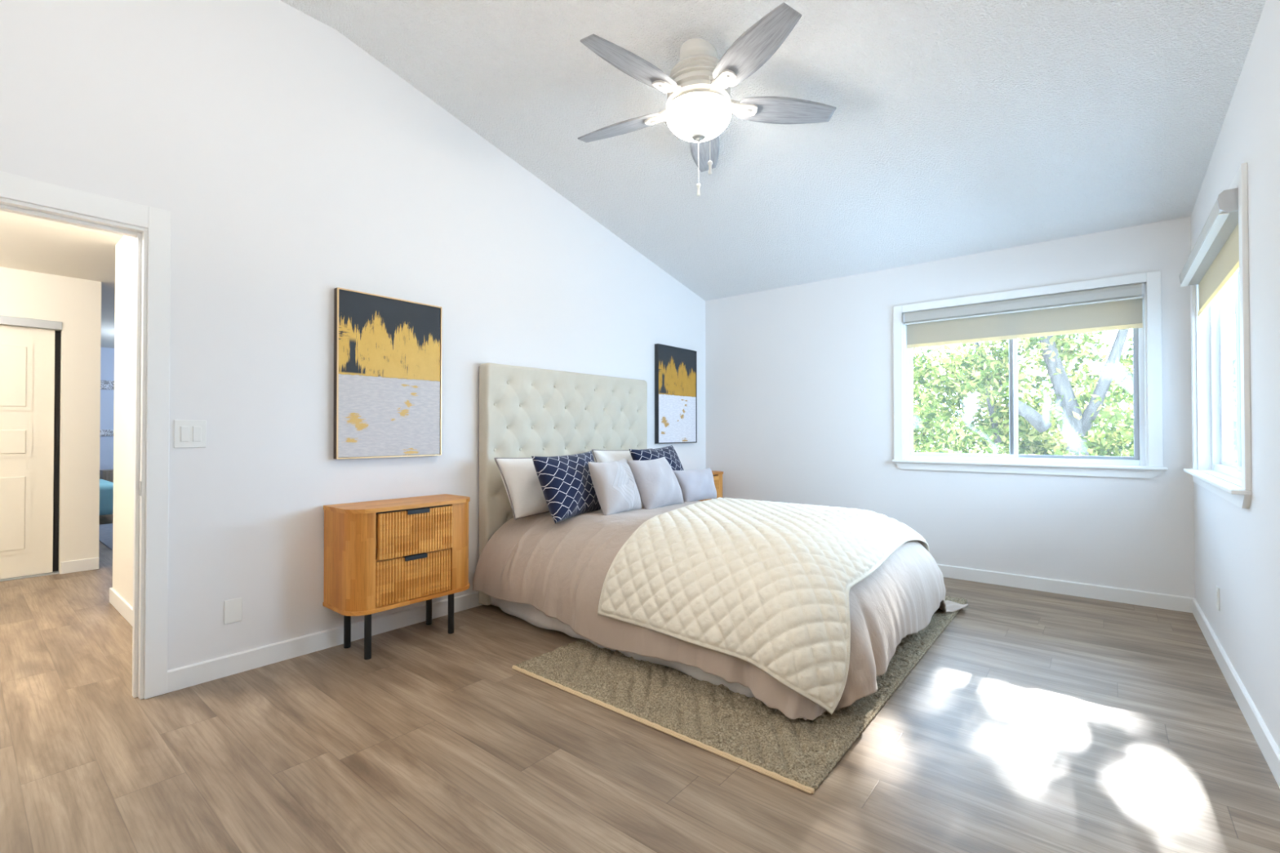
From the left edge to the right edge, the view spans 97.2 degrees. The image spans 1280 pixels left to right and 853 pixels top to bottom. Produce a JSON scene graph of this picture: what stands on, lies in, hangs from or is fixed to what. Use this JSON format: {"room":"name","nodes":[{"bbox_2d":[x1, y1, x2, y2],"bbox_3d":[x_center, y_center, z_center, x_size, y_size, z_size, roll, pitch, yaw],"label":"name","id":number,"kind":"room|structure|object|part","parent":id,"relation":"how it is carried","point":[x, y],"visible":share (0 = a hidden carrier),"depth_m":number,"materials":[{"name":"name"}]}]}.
{"room":"bedroom","nodes":[
{"label":"bedroom","id":0,"kind":"room"},
{"bbox_2d":[0,266,101,573],"bbox_3d":[-5.653,-0.024,3.840,0.100,2.500,2.870,-1,-1,39],"label":"wall","id":1,"kind":"structure","parent":0,"point":[76,303],"depth_m":4.80,"materials":[{"name":"white paint"}]},
{"bbox_2d":[0,315,62,582],"bbox_3d":[-5.439,0.172,4.091,0.110,2.112,1.733,-1,-1,39],"label":"door","id":2,"kind":"structure","parent":1,"relation":"in","point":[30,348],"depth_m":4.62,"materials":[{"name":"beige paint"}]},
{"bbox_2d":[61,557,98,573],"bbox_3d":[-4.771,1.185,4.812,0.014,0.100,0.230,-1,-1,39],"label":"baseboard","id":3,"kind":"structure","parent":1,"relation":"attached to","point":[69,566],"depth_m":4.80,"materials":[{"name":"white paint"}]},
{"bbox_2d":[0,210,123,348],"bbox_3d":[-5.639,-1.318,5.348,8.630,0.120,5.200,-1,-1,39],"label":"ceiling","id":4,"kind":"structure","parent":0,"point":[28,243],"depth_m":4.11,"materials":[{"name":"white paint"}]},
{"bbox_2d":[99,346,114,469],"bbox_3d":[-8.917,0.023,8.021,0.150,2.500,5.000,-1,-1,39],"label":"wall","id":5,"kind":"structure","parent":0,"point":[107,354],"depth_m":8.73,"materials":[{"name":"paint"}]},
{"bbox_2d":[100,429,113,435],"bbox_3d":[-8.251,0.100,8.703,0.015,0.100,1.300,-1,-1,39],"label":"wall border","id":6,"kind":"structure","parent":5,"relation":"attached to","point":[103,432],"depth_m":8.72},
{"bbox_2d":[100,380,114,390],"bbox_3d":[-8.252,-0.640,8.711,0.015,0.140,1.300,-1,-1,39],"label":"wall border","id":7,"kind":"structure","parent":5,"relation":"attached to","point":[104,384],"depth_m":8.72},
{"bbox_2d":[112,235,136,607],"bbox_3d":[-2.908,-0.032,3.380,1.930,2.500,0.100,-1,-1,39],"label":"wall","id":8,"kind":"structure","parent":0,"point":[125,249],"depth_m":3.71,"materials":[{"name":"white paint"}]},
{"bbox_2d":[109,587,133,626],"bbox_3d":[-2.948,1.168,3.328,1.944,0.100,0.014,-1,-1,39],"label":"baseboard","id":9,"kind":"structure","parent":8,"relation":"attached to","point":[122,606],"depth_m":3.66,"materials":[{"name":"white paint"}]},
{"bbox_2d":[0,0,706,670],"bbox_3d":[-1.161,-0.628,3.901,0.120,3.700,5.750,-1,-1,39],"label":"wall","id":10,"kind":"structure","parent":0,"point":[291,166],"depth_m":2.95,"materials":[{"name":"white paint"}]},
{"bbox_2d":[0,171,171,699],"bbox_3d":[-2.539,0.109,2.213,0.158,2.193,1.054,-1,-1,39],"label":"door frame","id":11,"kind":"structure","parent":10,"relation":"in","point":[150,226],"depth_m":2.52,"materials":[{"name":"white paint"}]},
{"bbox_3d":[-2.511,-0.939,2.149,0.018,0.099,0.975,-1,-1,39],"label":"head casing","id":12,"kind":"part","parent":11,"relation":"part of","materials":[{"name":"white paint"}]},
{"bbox_3d":[-2.228,0.276,2.516,0.032,0.065,0.002,-1,-1,39],"label":"strike plate","id":13,"kind":"part","parent":11,"relation":"part of","materials":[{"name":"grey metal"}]},
{"bbox_3d":[-2.176,0.112,2.546,0.018,2.193,0.079,-1,-1,39],"label":"casing","id":14,"kind":"part","parent":11,"relation":"part of","materials":[{"name":"white paint"}]},
{"bbox_2d":[173,419,206,448],"bbox_3d":[-2.104,0.035,2.641,0.010,0.130,0.121,-1,-1,39],"label":"light switch","id":15,"kind":"object","parent":10,"relation":"attached to","point":[187,433],"visible":1,"depth_m":2.64,"materials":[{"name":"white plastic"}]},
{"bbox_2d":[224,597,242,624],"bbox_3d":[-1.994,0.904,2.767,0.006,0.115,0.074,-1,-1,39],"label":"outlet cover","id":16,"kind":"object","parent":10,"relation":"attached to","point":[233,607],"visible":1,"depth_m":2.76,"materials":[{"name":"white plastic"}]},
{"bbox_2d":[167,591,482,693],"bbox_3d":[-0.724,1.178,4.308,0.014,0.097,4.511,-1,-1,39],"label":"baseboard","id":17,"kind":"structure","parent":10,"relation":"attached to","point":[190,675],"depth_m":2.97,"materials":[{"name":"white paint"}]},
{"bbox_2d":[333,287,441,458],"bbox_3d":[-1.485,-0.292,3.372,0.044,0.948,0.637,-1,-1,39],"label":"framed painting","id":18,"kind":"object","parent":10,"relation":"attached to","point":[388,350],"visible":1,"depth_m":3.33,"materials":[{"name":"multicoloured paint"}]},
{"bbox_2d":[654,343,697,444],"bbox_3d":[0.365,-0.310,5.629,0.044,0.952,0.657,-1,-1,39],"label":"framed painting","id":19,"kind":"object","parent":10,"relation":"attached to","point":[675,368],"visible":1,"depth_m":5.58,"materials":[{"name":"multicoloured paint"}]},
{"bbox_2d":[0,514,1279,852],"bbox_3d":[-3.395,1.295,4.872,12.665,0.120,7.350,-1,-1,39],"label":"floor","id":20,"kind":"structure","parent":0,"point":[1035,721],"depth_m":2.08,"materials":[{"name":"brown wood"}]},
{"bbox_2d":[98,523,112,550],"bbox_3d":[-5.865,1.251,6.722,2.200,0.012,0.920,-1,-1,39],"label":"runner rug","id":21,"kind":"object","parent":20,"relation":"on","point":[105,531],"visible":0.2,"depth_m":6.46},
{"bbox_2d":[99,479,113,515],"bbox_3d":[-7.630,1.005,7.332,1.300,0.520,1.180,-1,-1,39],"label":"bed","id":22,"kind":"object","parent":20,"relation":"on","point":[106,487],"visible":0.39,"depth_m":7.26,"materials":[{"name":"teal fabric"}]},
{"bbox_2d":[99,469,113,482],"bbox_3d":[-7.988,0.969,8.659,0.365,0.620,0.420,-1,-1,39],"label":"nightstand","id":23,"kind":"object","parent":20,"relation":"on","point":[105,474],"visible":0.11,"depth_m":8.44,"materials":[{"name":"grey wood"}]},
{"bbox_3d":[-7.852,0.788,8.550,0.015,0.200,0.360,-1,-1,39],"label":"drawer","id":24,"kind":"part","parent":23,"relation":"part of","materials":[{"name":"wood"}]},
{"bbox_2d":[322,493,470,659],"bbox_3d":[-1.353,0.824,3.247,0.359,0.784,0.742,-1,-1,39],"label":"nightstand","id":25,"kind":"object","parent":20,"relation":"on","point":[381,555],"visible":1,"depth_m":3.06,"materials":[{"name":"brown wood"}]},
{"bbox_3d":[-1.610,1.095,3.105,0.035,0.238,0.035,-1,-1,39],"label":"leg","id":26,"kind":"part","parent":25,"relation":"part of","materials":[{"name":"black metal"}]},
{"bbox_3d":[-1.424,1.094,2.952,0.035,0.238,0.035,-1,-1,39],"label":"leg","id":27,"kind":"part","parent":25,"relation":"part of","materials":[{"name":"black metal"}]},
{"bbox_3d":[-1.359,0.968,3.250,0.344,0.020,0.742,-1,-1,39],"label":"panel","id":28,"kind":"part","parent":25,"relation":"part of","materials":[{"name":"brown wood"}]},
{"bbox_3d":[-1.257,0.835,3.144,0.030,0.235,0.441,-1,-1,39],"label":"drawer","id":29,"kind":"part","parent":25,"relation":"part of","materials":[{"name":"brown wood"}]},
{"bbox_3d":[-1.241,0.583,3.139,0.030,0.242,0.433,-1,-1,39],"label":"drawer","id":30,"kind":"part","parent":25,"relation":"part of","materials":[{"name":"brown wood"}]},
{"bbox_3d":[-1.250,0.726,3.140,0.027,0.024,0.132,-1,-1,39],"label":"handle","id":31,"kind":"part","parent":25,"relation":"part of","materials":[{"name":"black metal"}]},
{"bbox_3d":[-1.234,0.471,3.134,0.027,0.024,0.132,-1,-1,39],"label":"handle","id":32,"kind":"part","parent":25,"relation":"part of","materials":[{"name":"black metal"}]},
{"bbox_3d":[-1.301,1.099,3.481,0.035,0.238,0.035,-1,-1,39],"label":"leg","id":33,"kind":"part","parent":25,"relation":"part of","materials":[{"name":"black metal"}]},
{"bbox_3d":[-1.115,1.097,3.328,0.035,0.238,0.035,-1,-1,39],"label":"leg","id":34,"kind":"part","parent":25,"relation":"part of","materials":[{"name":"black metal"}]},
{"bbox_2d":[479,362,754,697],"bbox_3d":[0.417,0.392,3.793,2.410,1.655,1.953,-1,-1,39],"label":"bed","id":35,"kind":"object","parent":20,"relation":"on","point":[525,412],"visible":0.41,"depth_m":4.09,"materials":[{"name":"beige fabric"}]},
{"bbox_3d":[-0.510,0.391,4.491,0.092,1.635,1.740,-1,-1,39],"label":"headboard","id":36,"kind":"part","parent":35,"relation":"part of","materials":[{"name":"beige fabric"}]},
{"bbox_2d":[472,499,968,719],"bbox_3d":[0.540,0.884,3.706,2.477,0.633,2.180,-1,-1,39],"label":"duvet","id":37,"kind":"object","parent":35,"relation":"on","point":[560,569],"visible":0.38,"depth_m":3.10,"materials":[{"name":"beige fabric"}]},
{"bbox_2d":[493,454,570,519],"bbox_3d":[-0.641,0.409,3.975,0.272,0.408,0.846,-1,-1,39],"label":"sleeping pillow","id":38,"kind":"object","parent":37,"relation":"on","point":[519,477],"visible":0.38,"depth_m":3.71,"materials":[{"name":"white fabric"}]},
{"bbox_2d":[531,450,600,523],"bbox_3d":[-0.453,0.390,3.804,0.264,0.437,0.626,0,-1,30],"label":"throw cushion","id":39,"kind":"object","parent":37,"relation":"on","point":[566,482],"visible":0.88,"depth_m":3.63,"materials":[{"name":"blue fabric"}]},
{"bbox_2d":[588,457,642,515],"bbox_3d":[-0.160,0.406,3.829,0.225,0.366,0.445,-1,-1,39],"label":"throw cushion","id":40,"kind":"object","parent":37,"relation":"on","point":[615,486],"visible":0.99,"depth_m":3.71,"materials":[{"name":"white fabric"}]},
{"bbox_2d":[591,448,652,462],"bbox_3d":[-0.086,0.387,4.645,0.270,0.416,0.786,-1,-1,39],"label":"sleeping pillow","id":41,"kind":"object","parent":37,"relation":"on","point":[600,455],"visible":0.21,"depth_m":4.44,"materials":[{"name":"white fabric"}]},
{"bbox_2d":[626,457,684,509],"bbox_3d":[0.120,0.412,4.114,0.240,0.367,0.549,-1,-1,39],"label":"throw cushion","id":42,"kind":"object","parent":37,"relation":"on","point":[657,484],"visible":0.93,"depth_m":3.97,"materials":[{"name":"white fabric"}]},
{"bbox_2d":[629,444,684,470],"bbox_3d":[0.181,0.371,4.592,0.233,0.434,0.763,-1,-1,39],"label":"throw cushion","id":43,"kind":"object","parent":37,"relation":"on","point":[668,452],"visible":0.29,"depth_m":4.54,"materials":[{"name":"blue fabric"}]},
{"bbox_2d":[672,467,716,502],"bbox_3d":[0.459,0.472,4.545,0.184,0.261,0.518,-1,-1,39],"label":"lumbar cushion","id":44,"kind":"object","parent":37,"relation":"on","point":[699,484],"visible":0.94,"depth_m":4.44,"materials":[{"name":"white fabric"}]},
{"bbox_2d":[597,497,928,714],"bbox_3d":[0.795,0.824,3.382,1.502,0.603,2.086,-1,-1,39],"label":"quilt","id":45,"kind":"object","parent":37,"relation":"on","point":[766,585],"visible":1,"depth_m":2.67,"materials":[{"name":"beige fabric"}]},
{"bbox_2d":[697,471,723,501],"bbox_3d":[0.525,0.846,5.538,0.359,0.784,0.742,-1,-1,39],"label":"nightstand","id":46,"kind":"object","parent":20,"relation":"on","point":[717,475],"visible":0.03,"depth_m":5.58,"materials":[{"name":"brown wood"}]},
{"bbox_2d":[511,595,967,794],"bbox_3d":[0.820,1.201,3.375,1.558,0.030,2.715,-1,-1,39],"label":"area rug","id":47,"kind":"object","parent":20,"relation":"on","point":[799,753],"visible":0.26,"depth_m":2.38,"materials":[{"name":"beige carpet"}]},
{"bbox_2d":[280,0,1266,301],"bbox_3d":[0.340,-1.900,2.683,3.765,1.020,5.750,-1,-1,39],"label":"ceiling","id":48,"kind":"structure","parent":0,"point":[957,128],"depth_m":3.19,"materials":[{"name":"white paint"}]},
{"bbox_2d":[577,2,836,197],"bbox_3d":[0.269,-1.604,2.974,1.433,0.779,1.422,-1,-1,39],"label":"ceiling fan","id":49,"kind":"object","parent":48,"relation":"hanging from","point":[700,107],"visible":0.99,"depth_m":2.85,"materials":[{"name":"white metal"}]},
{"bbox_3d":[-0.111,-1.698,3.217,0.530,0.047,0.175,0,-1,29],"label":"blade","id":50,"kind":"part","parent":49,"relation":"part of","materials":[{"name":"grey wood"}]},
{"bbox_3d":[-0.041,-1.704,2.657,0.530,0.047,0.175,1,-1,-43],"label":"blade","id":51,"kind":"part","parent":49,"relation":"part of","materials":[{"name":"grey wood"}]},
{"bbox_3d":[0.123,-1.701,3.091,0.208,0.053,0.073,0,-1,29],"label":"blade arm","id":52,"kind":"part","parent":49,"relation":"part of","materials":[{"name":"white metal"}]},
{"bbox_3d":[0.151,-1.704,2.841,0.208,0.053,0.073,1,-1,-43],"label":"blade arm","id":53,"kind":"part","parent":49,"relation":"part of","materials":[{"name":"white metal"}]},
{"bbox_3d":[0.310,-1.395,2.982,0.003,0.232,0.003,-1,-1,39],"label":"pull chain","id":54,"kind":"part","parent":49,"relation":"part of","materials":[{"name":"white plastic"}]},
{"bbox_3d":[0.309,-1.598,2.984,0.348,0.133,0.348,-1,-1,39],"label":"lamp shade","id":55,"kind":"part","parent":49,"relation":"part of","materials":[{"name":"white glass"}]},
{"bbox_3d":[0.401,-1.695,3.456,0.175,0.047,0.530,0,-1,11],"label":"blade","id":56,"kind":"part","parent":49,"relation":"part of","materials":[{"name":"grey wood"}]},
{"bbox_3d":[0.351,-1.523,2.834,0.006,0.436,0.103,0,-1,6],"label":"pull chain","id":57,"kind":"part","parent":49,"relation":"part of","materials":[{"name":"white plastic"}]},
{"bbox_3d":[0.398,-1.705,2.790,0.073,0.053,0.208,0,-1,-25],"label":"blade arm","id":58,"kind":"part","parent":49,"relation":"part of","materials":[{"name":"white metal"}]},
{"bbox_3d":[0.522,-1.703,3.009,0.208,0.053,0.073,0,-1,-7],"label":"blade arm","id":59,"kind":"part","parent":49,"relation":"part of","materials":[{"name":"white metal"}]},
{"bbox_3d":[0.513,-1.705,2.550,0.175,0.047,0.530,0,-1,-25],"label":"blade","id":60,"kind":"part","parent":49,"relation":"part of","materials":[{"name":"grey wood"}]},
{"bbox_3d":[0.786,-1.700,3.044,0.530,0.047,0.175,0,-1,-7],"label":"blade","id":61,"kind":"part","parent":49,"relation":"part of","materials":[{"name":"grey wood"}]},
{"bbox_2d":[705,216,1195,598],"bbox_3d":[2.223,-0.620,4.941,4.035,3.700,0.150,-1,-1,39],"label":"wall","id":62,"kind":"structure","parent":0,"point":[799,379],"depth_m":4.67,"materials":[{"name":"white paint"}]},
{"bbox_2d":[892,270,1167,478],"bbox_3d":[2.884,-0.342,4.359,1.723,1.397,0.208,-1,-1,39],"label":"window","id":63,"kind":"structure","parent":62,"relation":"in","point":[1147,340],"depth_m":4.16,"materials":[{"name":"white paint"}]},
{"bbox_3d":[2.213,-0.375,4.838,0.072,1.319,0.018,-1,-1,39],"label":"casing","id":64,"kind":"part","parent":63,"relation":"part of","materials":[{"name":"white paint"}]},
{"bbox_3d":[2.627,-0.341,4.619,0.775,1.165,0.023,-1,-1,39],"label":"sash","id":65,"kind":"part","parent":63,"relation":"part of","materials":[{"name":"white plastic"}]},
{"bbox_2d":[902,283,1144,348],"bbox_3d":[2.852,-0.822,4.339,1.529,0.297,0.087,-1,-1,39],"label":"roller shade","id":66,"kind":"object","parent":63,"relation":"attached to","point":[1114,308],"visible":1,"depth_m":4.26,"materials":[{"name":"beige fabric"}]},
{"bbox_3d":[2.869,-0.689,4.354,1.507,0.030,0.011,-1,-1,39],"label":"rail","id":67,"kind":"part","parent":66,"relation":"part of","materials":[{"name":"beige fabric"}]},
{"bbox_3d":[2.842,-1.009,4.329,1.555,0.064,0.018,-1,-1,39],"label":"head casing","id":68,"kind":"part","parent":63,"relation":"part of","materials":[{"name":"white paint"}]},
{"bbox_3d":[2.908,-0.343,4.402,1.531,1.243,0.070,-1,-1,39],"label":"frame","id":69,"kind":"part","parent":63,"relation":"part of","materials":[{"name":"white plastic"}]},
{"bbox_3d":[2.864,0.287,4.328,1.723,0.019,0.143,-1,-1,39],"label":"sill","id":70,"kind":"part","parent":63,"relation":"part of","materials":[{"name":"white paint"}]},
{"bbox_3d":[3.193,-0.346,4.188,0.763,1.165,0.022,-1,-1,39],"label":"sash","id":71,"kind":"part","parent":63,"relation":"part of","materials":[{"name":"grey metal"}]},
{"bbox_3d":[3.472,-0.387,3.807,0.072,1.319,0.018,-1,-1,39],"label":"casing","id":72,"kind":"part","parent":63,"relation":"part of","materials":[{"name":"white paint"}]},
{"bbox_2d":[937,564,1194,613],"bbox_3d":[2.161,1.181,4.868,3.765,0.097,0.014,-1,-1,39],"label":"baseboard","id":73,"kind":"structure","parent":62,"relation":"attached to","point":[1168,602],"depth_m":4.07,"materials":[{"name":"white paint"}]},
{"bbox_2d":[1191,0,1279,749],"bbox_3d":[1.855,-0.657,1.429,0.150,3.700,5.750,-1,-1,39],"label":"wall","id":74,"kind":"structure","parent":0,"point":[1237,549],"depth_m":2.15,"materials":[{"name":"white paint"}]},
{"bbox_2d":[1183,162,1251,508],"bbox_3d":[3.026,-0.357,2.900,0.208,1.397,1.738,-1,-1,39],"label":"window","id":75,"kind":"structure","parent":74,"relation":"in","point":[1220,344],"depth_m":3.25,"materials":[{"name":"glass"}]},
{"bbox_3d":[3.499,-0.390,3.564,0.018,1.319,0.072,-1,-1,39],"label":"casing","id":76,"kind":"part","parent":75,"relation":"part of","materials":[{"name":"white paint"}]},
{"bbox_2d":[1178,187,1239,316],"bbox_3d":[2.975,-0.837,2.937,0.127,0.297,1.544,-1,-1,39],"label":"roller shade","id":77,"kind":"object","parent":75,"relation":"attached to","point":[1212,263],"visible":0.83,"depth_m":2.77,"materials":[{"name":"beige fabric"}]},
{"bbox_3d":[2.996,-0.704,2.922,0.011,0.030,1.522,-1,-1,39],"label":"rail","id":78,"kind":"part","parent":77,"relation":"part of","materials":[{"name":"beige fabric"}]},
{"bbox_3d":[3.002,0.272,2.914,0.143,0.019,1.738,-1,-1,39],"label":"sill","id":79,"kind":"part","parent":75,"relation":"part of","materials":[{"name":"white paint"}]},
{"bbox_3d":[3.059,-0.359,2.863,0.070,1.243,1.546,-1,-1,39],"label":"frame","id":80,"kind":"part","parent":75,"relation":"part of","materials":[{"name":"white plastic"}]},
{"bbox_3d":[3.297,-0.357,3.131,0.022,1.165,0.775,-1,-1,39],"label":"sash","id":81,"kind":"part","parent":75,"relation":"part of","materials":[{"name":"white plastic"}]},
{"bbox_3d":[3.297,-0.356,3.131,0.004,1.118,0.715,-1,-1,39],"label":"pane","id":82,"kind":"part","parent":75,"relation":"part of","materials":[{"name":"clear glass"}]},
{"bbox_3d":[2.978,-1.024,2.936,0.018,0.064,1.570,-1,-1,39],"label":"head casing","id":83,"kind":"part","parent":75,"relation":"part of","materials":[{"name":"white paint"}]},
{"bbox_3d":[2.821,-0.363,2.591,0.023,1.165,0.778,-1,-1,39],"label":"sash","id":84,"kind":"part","parent":75,"relation":"part of","materials":[{"name":"white plastic"}]},
{"bbox_3d":[2.458,-0.402,2.294,0.018,1.319,0.072,-1,-1,39],"label":"casing","id":85,"kind":"part","parent":75,"relation":"part of","materials":[{"name":"white paint"}]},
{"bbox_2d":[1216,585,1219,610],"bbox_3d":[2.993,0.888,2.924,0.008,0.116,0.070,-1,-1,39],"label":"wall outlet","id":86,"kind":"object","parent":74,"relation":"attached to","point":[1217,587],"visible":1,"depth_m":2.91,"materials":[{"name":"white plastic"}]},
{"bbox_2d":[1192,598,1279,787],"bbox_3d":[1.789,1.145,1.456,0.014,0.097,5.736,-1,-1,39],"label":"baseboard","id":87,"kind":"structure","parent":74,"relation":"attached to","point":[1264,740],"depth_m":2.36,"materials":[{"name":"white paint"}]},
{"label":"outside","id":88,"kind":"structure","parent":0,"visible":0},
{"bbox_2d":[916,442,1128,453],"bbox_3d":[29.331,2.013,40.979,80.000,0.150,89.700,-1,-1,39],"label":"ground","id":89,"kind":"structure","parent":88,"point":[959,451],"depth_m":50.21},
{"bbox_2d":[912,363,975,453],"bbox_3d":[7.886,-0.079,17.651,4.671,3.798,2.953,-1,-1,39],"label":"tree","id":90,"kind":"object","parent":89,"relation":"on","point":[921,389],"visible":0.02,"depth_m":16.61,"materials":[{"name":"green plant"}]},
{"bbox_2d":[912,328,1133,457],"bbox_3d":[6.553,-1.632,10.225,6.495,6.762,3.578,0,-1,36],"label":"tree","id":91,"kind":"object","parent":89,"relation":"on","point":[981,371],"visible":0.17,"depth_m":9.46,"materials":[{"name":"green plant"}]},
{"bbox_2d":[980,367,1133,456],"bbox_3d":[11.906,0.088,15.623,4.465,3.412,2.942,-1,-1,39],"label":"tree","id":92,"kind":"object","parent":89,"relation":"on","point":[1091,391],"visible":0.03,"depth_m":15.12,"materials":[{"name":"green plant"}]}
]}

